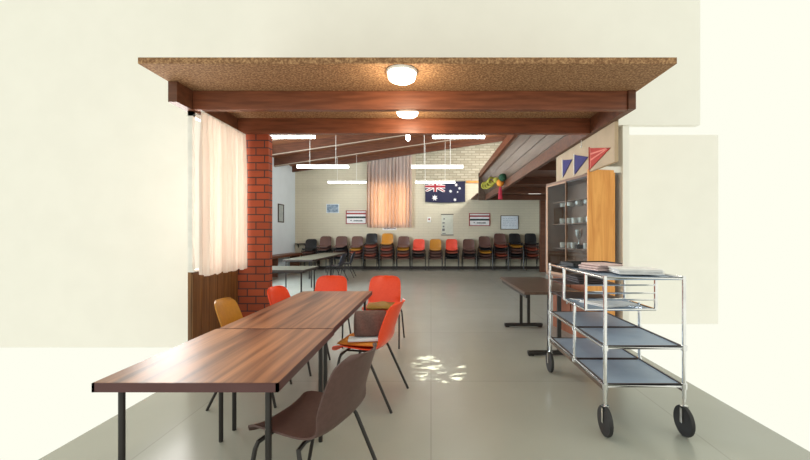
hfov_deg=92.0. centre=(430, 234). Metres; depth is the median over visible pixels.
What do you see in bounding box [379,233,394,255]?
chair
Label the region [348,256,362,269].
chair
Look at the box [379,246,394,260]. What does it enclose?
chair
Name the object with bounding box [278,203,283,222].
picture
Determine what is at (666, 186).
wall
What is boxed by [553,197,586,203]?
shelf
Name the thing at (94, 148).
wall
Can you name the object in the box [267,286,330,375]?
plastic chair
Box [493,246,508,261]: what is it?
chair
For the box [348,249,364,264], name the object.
chair
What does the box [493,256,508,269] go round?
chair
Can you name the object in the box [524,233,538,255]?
chair
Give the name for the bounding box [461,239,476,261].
chair
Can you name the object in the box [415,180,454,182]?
lamp
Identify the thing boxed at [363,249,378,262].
chair
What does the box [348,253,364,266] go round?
chair
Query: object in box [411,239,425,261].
chair
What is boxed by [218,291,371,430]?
table
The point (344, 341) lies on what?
seat cushion
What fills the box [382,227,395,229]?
notice
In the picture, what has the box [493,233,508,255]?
chair
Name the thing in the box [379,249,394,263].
chair
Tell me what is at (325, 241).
chair
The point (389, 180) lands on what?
curtain
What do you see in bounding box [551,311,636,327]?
tray
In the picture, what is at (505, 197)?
beam
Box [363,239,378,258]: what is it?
chair
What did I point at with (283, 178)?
wall
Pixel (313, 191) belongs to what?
wall
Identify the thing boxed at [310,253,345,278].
table
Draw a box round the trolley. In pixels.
[546,263,695,437]
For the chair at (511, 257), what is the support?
on the floor
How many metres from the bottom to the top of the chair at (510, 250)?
0.860 m
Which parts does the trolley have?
post, post, rail, post, shelf rail, shelf rail, rail, post, post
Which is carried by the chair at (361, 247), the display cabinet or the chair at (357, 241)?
the chair at (357, 241)
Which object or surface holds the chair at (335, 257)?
on the floor
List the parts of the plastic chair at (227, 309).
leg, leg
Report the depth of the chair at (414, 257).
15.21 m
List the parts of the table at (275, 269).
frame, leg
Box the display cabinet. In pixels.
[546,169,614,337]
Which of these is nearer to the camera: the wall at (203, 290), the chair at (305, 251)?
the wall at (203, 290)
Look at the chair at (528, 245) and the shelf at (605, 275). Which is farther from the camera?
the chair at (528, 245)
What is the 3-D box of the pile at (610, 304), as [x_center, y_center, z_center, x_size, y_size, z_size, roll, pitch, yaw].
[1.435,0.553,3.178,0.307,0.018,0.307,0,0,-20]
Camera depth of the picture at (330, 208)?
15.49 m
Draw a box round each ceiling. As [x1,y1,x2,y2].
[138,57,676,117]
[272,135,502,166]
[471,159,555,199]
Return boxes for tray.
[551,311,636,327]
[551,337,636,358]
[560,261,621,266]
[576,327,680,348]
[576,358,680,385]
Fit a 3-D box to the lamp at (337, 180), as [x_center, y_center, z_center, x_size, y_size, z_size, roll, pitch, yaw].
[-3.135,-2.487,14.553,1.430,1.102,0.097,0,0,0]
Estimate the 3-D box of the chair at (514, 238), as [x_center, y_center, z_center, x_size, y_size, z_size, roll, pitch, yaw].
[3.277,0.364,15.125,0.547,0.860,0.583,0,0,0]
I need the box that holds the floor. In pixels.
[39,269,809,459]
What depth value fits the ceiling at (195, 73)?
3.38 m
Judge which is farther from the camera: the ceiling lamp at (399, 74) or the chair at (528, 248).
the chair at (528, 248)
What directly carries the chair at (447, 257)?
on the floor
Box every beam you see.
[168,81,237,129]
[193,91,626,111]
[238,118,589,134]
[485,90,635,199]
[489,195,545,199]
[502,187,545,193]
[513,177,555,184]
[536,161,555,170]
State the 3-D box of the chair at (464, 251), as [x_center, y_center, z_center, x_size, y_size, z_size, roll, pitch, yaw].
[1.475,0.700,15.125,0.547,0.860,0.583,0,0,-1]
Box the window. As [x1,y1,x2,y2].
[188,111,200,269]
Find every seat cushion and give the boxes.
[337,333,377,346]
[354,310,385,336]
[366,301,394,309]
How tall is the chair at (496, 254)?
0.860 m
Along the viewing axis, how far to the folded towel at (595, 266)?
3.06 m
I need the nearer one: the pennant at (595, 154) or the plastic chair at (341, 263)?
the pennant at (595, 154)
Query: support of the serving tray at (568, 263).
on the trolley
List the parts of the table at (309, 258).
leg, frame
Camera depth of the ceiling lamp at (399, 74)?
3.20 m
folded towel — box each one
[565,274,602,282]
[578,262,622,270]
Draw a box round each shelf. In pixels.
[552,279,617,284]
[552,292,618,297]
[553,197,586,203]
[553,222,586,224]
[553,247,586,250]
[553,265,678,279]
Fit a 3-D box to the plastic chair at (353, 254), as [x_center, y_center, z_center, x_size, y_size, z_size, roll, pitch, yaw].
[-2.677,0.945,12.502,0.556,0.819,0.507,0,0,-3]
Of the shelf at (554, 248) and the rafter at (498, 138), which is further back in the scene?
the rafter at (498, 138)
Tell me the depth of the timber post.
14.12 m
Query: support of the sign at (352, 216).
attached to the wall at (313, 191)
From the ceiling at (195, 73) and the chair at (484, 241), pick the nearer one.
the ceiling at (195, 73)
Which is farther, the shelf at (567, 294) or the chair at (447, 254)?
the chair at (447, 254)
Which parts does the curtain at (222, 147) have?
rail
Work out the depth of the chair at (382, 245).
15.20 m
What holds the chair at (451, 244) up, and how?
on the chair at (447, 251)
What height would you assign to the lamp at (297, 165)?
1.107 m
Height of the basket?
0.284 m
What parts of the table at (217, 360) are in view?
leg, leg, leg, leg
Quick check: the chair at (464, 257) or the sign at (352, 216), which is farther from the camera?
the sign at (352, 216)
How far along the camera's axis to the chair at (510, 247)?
15.24 m
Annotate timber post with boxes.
[539,200,545,271]
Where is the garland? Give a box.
[481,173,505,199]
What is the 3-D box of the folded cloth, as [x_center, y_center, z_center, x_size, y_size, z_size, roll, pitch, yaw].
[-0.530,0.837,3.149,0.270,0.022,0.110,0,0,-7]
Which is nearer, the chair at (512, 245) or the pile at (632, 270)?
the pile at (632, 270)
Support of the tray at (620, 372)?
on the trolley
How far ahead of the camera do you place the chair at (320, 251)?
15.19 m
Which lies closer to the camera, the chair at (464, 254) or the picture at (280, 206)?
the picture at (280, 206)
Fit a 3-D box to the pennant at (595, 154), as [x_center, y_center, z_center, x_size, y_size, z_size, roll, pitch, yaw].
[1.926,-0.927,4.476,0.020,0.279,0.552,0,0,0]
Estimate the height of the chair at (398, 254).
0.860 m
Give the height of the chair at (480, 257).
0.860 m
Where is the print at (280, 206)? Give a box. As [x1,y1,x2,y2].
[279,205,282,220]
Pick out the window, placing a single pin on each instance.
(192, 116)
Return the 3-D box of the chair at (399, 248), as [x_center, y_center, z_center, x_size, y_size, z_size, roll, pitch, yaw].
[-1.072,0.588,15.125,0.547,0.860,0.583,0,0,0]
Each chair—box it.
[206,297,291,410]
[248,342,376,459]
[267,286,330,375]
[300,249,318,264]
[300,253,318,265]
[301,239,316,261]
[315,246,331,261]
[315,249,330,264]
[315,275,350,347]
[316,236,331,258]
[326,253,348,280]
[332,236,347,258]
[332,246,347,260]
[332,249,347,263]
[332,256,347,269]
[332,298,408,413]
[338,252,355,277]
[348,236,362,257]
[348,246,364,260]
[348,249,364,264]
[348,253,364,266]
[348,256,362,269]
[362,275,404,348]
[363,233,378,255]
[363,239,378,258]
[363,246,378,260]
[363,248,378,267]
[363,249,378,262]
[363,256,378,268]
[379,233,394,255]
[379,243,394,258]
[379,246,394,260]
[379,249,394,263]
[379,253,394,267]
[379,256,394,269]
[396,236,410,258]
[396,246,410,261]
[396,249,410,264]
[396,253,410,267]
[396,256,410,269]
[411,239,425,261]
[411,249,425,264]
[411,253,425,267]
[411,256,425,269]
[428,239,442,261]
[428,250,442,264]
[428,253,442,267]
[428,256,442,269]
[444,249,458,264]
[444,256,458,269]
[445,239,458,260]
[445,253,458,265]
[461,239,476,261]
[461,249,476,264]
[461,256,476,269]
[462,250,476,267]
[477,236,492,257]
[477,246,492,260]
[477,249,492,262]
[477,253,492,266]
[477,256,492,269]
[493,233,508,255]
[493,243,508,258]
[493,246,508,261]
[493,249,508,264]
[493,253,508,267]
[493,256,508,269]
[507,233,523,255]
[507,243,523,257]
[507,246,523,260]
[507,249,523,263]
[507,253,523,266]
[507,256,523,268]
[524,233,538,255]
[524,243,538,258]
[524,246,538,261]
[524,249,538,264]
[524,252,538,267]
[524,256,538,270]
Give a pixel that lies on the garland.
(499, 181)
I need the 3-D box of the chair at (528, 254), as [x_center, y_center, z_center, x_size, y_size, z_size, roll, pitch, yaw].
[3.876,0.812,15.045,0.547,0.860,0.583,0,0,1]
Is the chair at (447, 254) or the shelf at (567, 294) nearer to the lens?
the shelf at (567, 294)
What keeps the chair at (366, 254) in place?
on the chair at (366, 257)
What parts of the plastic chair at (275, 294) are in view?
leg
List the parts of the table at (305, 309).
leg, leg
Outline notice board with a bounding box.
[500,215,518,229]
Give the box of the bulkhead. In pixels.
[478,135,566,199]
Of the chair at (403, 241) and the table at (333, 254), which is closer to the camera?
the table at (333, 254)
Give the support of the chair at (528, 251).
on the chair at (528, 254)
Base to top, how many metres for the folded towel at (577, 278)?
0.057 m
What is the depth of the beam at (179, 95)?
3.65 m
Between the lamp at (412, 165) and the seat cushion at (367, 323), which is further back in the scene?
the lamp at (412, 165)
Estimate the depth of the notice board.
15.49 m
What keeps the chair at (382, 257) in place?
on the floor
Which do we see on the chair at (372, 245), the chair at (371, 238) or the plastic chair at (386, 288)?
the chair at (371, 238)
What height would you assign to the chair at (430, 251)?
0.860 m
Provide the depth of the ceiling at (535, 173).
9.20 m
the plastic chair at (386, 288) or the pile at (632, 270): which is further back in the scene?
the plastic chair at (386, 288)
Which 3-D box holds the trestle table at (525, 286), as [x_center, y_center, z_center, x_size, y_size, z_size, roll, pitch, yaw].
[1.350,0.990,5.075,0.640,0.720,1.550,0,0,0]
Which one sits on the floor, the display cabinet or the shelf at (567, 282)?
the display cabinet
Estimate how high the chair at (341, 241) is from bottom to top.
0.860 m
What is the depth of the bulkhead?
8.50 m
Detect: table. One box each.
[92,329,333,459]
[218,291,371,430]
[272,266,318,291]
[282,255,332,287]
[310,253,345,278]
[500,277,577,355]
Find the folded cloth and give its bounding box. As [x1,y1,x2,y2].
[348,336,377,341]
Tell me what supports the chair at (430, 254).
on the chair at (431, 257)
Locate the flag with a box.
[425,181,464,202]
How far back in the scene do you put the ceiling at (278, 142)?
13.38 m
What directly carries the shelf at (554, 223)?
attached to the display cabinet
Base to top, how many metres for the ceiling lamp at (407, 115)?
0.093 m
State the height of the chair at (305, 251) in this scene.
0.860 m
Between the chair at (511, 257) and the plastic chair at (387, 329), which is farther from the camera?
the chair at (511, 257)
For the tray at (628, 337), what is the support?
on the trolley
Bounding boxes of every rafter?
[272,135,410,155]
[274,135,487,166]
[292,135,506,171]
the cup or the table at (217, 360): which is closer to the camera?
the table at (217, 360)
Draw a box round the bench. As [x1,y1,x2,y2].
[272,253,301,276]
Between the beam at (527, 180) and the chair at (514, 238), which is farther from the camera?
the chair at (514, 238)
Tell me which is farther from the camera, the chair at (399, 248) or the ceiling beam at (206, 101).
the chair at (399, 248)
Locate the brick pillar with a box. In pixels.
[238,134,271,316]
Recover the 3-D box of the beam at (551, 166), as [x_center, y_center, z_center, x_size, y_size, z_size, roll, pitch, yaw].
[3.170,-1.295,7.345,2.400,0.170,0.090,0,0,0]
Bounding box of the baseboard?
[317,266,538,268]
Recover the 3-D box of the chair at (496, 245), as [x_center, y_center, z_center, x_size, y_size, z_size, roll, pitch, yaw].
[2.693,0.476,15.125,0.547,0.860,0.583,0,0,0]
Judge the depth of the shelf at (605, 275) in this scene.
2.83 m
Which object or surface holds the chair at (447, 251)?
on the chair at (447, 257)
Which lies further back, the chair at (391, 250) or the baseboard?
the baseboard
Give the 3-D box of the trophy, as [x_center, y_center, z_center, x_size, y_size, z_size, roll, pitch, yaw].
[2.028,0.055,5.342,0.112,0.260,0.110,0,0,0]
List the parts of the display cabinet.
glass door, door, glass door, door, panel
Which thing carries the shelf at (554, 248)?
attached to the display cabinet
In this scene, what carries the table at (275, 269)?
on the floor
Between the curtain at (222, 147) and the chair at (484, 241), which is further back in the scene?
the chair at (484, 241)
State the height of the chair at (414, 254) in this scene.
0.860 m
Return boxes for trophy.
[575,229,582,248]
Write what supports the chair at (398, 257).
on the floor
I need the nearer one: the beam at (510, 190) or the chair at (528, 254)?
the beam at (510, 190)
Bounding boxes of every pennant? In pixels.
[562,159,571,177]
[574,154,587,174]
[589,147,609,169]
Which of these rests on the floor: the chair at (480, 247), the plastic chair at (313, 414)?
the plastic chair at (313, 414)
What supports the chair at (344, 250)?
on the chair
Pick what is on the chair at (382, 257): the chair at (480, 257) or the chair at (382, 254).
the chair at (382, 254)
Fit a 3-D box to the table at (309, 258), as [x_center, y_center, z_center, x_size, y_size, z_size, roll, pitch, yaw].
[-3.400,0.990,10.975,0.800,0.720,2.050,0,0,0]
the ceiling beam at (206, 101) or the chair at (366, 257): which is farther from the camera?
the chair at (366, 257)
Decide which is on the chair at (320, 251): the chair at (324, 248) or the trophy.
the chair at (324, 248)
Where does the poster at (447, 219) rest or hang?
attached to the wall at (313, 191)
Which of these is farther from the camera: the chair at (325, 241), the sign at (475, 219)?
the sign at (475, 219)
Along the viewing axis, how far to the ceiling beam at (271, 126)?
4.60 m
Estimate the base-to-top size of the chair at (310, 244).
0.860 m
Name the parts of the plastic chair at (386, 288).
leg, leg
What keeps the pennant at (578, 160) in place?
attached to the wall at (666, 186)
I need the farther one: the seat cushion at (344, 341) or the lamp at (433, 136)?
the lamp at (433, 136)
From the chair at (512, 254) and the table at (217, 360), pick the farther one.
the chair at (512, 254)
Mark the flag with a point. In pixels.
(434, 192)
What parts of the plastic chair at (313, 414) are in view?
leg, leg, leg, leg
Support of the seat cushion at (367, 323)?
on the folded cloth
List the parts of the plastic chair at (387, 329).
leg, seat frame, leg, leg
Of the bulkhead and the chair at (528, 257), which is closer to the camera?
the bulkhead
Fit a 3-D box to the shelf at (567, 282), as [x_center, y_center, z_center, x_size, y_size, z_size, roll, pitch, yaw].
[1.435,0.439,3.655,0.490,0.006,0.350,0,0,0]
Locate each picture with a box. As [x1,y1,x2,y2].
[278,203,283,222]
[326,204,338,212]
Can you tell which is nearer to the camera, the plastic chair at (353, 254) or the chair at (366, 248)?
the plastic chair at (353, 254)
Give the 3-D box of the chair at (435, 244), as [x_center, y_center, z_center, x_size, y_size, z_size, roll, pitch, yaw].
[0.175,0.588,15.125,0.547,0.860,0.583,0,0,0]
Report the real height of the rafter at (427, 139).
1.558 m
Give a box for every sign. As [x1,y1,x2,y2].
[346,210,365,223]
[469,213,489,225]
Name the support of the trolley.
on the floor
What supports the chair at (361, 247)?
on the chair at (360, 250)
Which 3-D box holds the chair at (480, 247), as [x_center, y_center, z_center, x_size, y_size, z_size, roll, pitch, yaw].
[2.092,0.588,15.125,0.547,0.860,0.583,0,0,0]
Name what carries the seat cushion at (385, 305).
on the plastic chair at (386, 288)
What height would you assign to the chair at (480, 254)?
0.860 m
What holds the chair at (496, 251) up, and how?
on the chair at (496, 254)
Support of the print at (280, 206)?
attached to the picture at (280, 206)
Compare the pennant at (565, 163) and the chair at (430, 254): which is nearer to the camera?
the pennant at (565, 163)
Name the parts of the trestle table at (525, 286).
frame, trestle leg, trestle leg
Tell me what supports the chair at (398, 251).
on the chair at (398, 254)
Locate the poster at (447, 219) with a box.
[441,214,453,234]
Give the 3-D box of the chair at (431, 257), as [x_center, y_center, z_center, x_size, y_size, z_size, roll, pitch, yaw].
[0.175,0.924,15.125,0.547,0.860,0.583,0,0,0]
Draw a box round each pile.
[579,298,636,307]
[608,266,664,274]
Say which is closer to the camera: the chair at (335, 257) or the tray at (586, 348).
the tray at (586, 348)
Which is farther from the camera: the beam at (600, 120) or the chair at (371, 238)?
the chair at (371, 238)
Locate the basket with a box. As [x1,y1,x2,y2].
[563,268,657,310]
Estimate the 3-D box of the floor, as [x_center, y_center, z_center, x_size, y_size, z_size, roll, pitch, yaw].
[-0.540,1.365,8.300,9.920,0.030,14.600,0,0,0]
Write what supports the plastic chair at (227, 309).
on the floor
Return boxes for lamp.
[270,135,315,138]
[296,164,348,167]
[328,155,365,182]
[386,64,416,84]
[397,112,417,118]
[411,164,462,167]
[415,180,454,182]
[432,135,484,138]
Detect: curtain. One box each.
[199,110,246,275]
[367,155,411,227]
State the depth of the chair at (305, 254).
15.24 m
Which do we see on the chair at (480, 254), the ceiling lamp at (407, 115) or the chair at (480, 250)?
the chair at (480, 250)
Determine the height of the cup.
0.078 m
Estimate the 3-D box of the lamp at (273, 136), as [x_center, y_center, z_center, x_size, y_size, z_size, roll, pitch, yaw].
[-2.920,-2.499,7.803,1.200,1.125,0.097,0,0,0]
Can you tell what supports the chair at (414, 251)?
on the chair at (414, 254)
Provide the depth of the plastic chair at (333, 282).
5.11 m
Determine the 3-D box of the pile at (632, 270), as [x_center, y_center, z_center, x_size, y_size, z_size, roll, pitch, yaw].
[1.497,0.260,2.864,0.308,0.038,0.248,0,0,9]
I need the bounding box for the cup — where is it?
[578,217,583,222]
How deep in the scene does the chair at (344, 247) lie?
15.23 m
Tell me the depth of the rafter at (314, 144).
11.90 m
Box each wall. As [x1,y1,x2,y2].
[0,0,699,347]
[188,269,237,340]
[272,157,294,265]
[295,141,538,265]
[556,120,717,323]
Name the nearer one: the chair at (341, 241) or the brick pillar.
the brick pillar

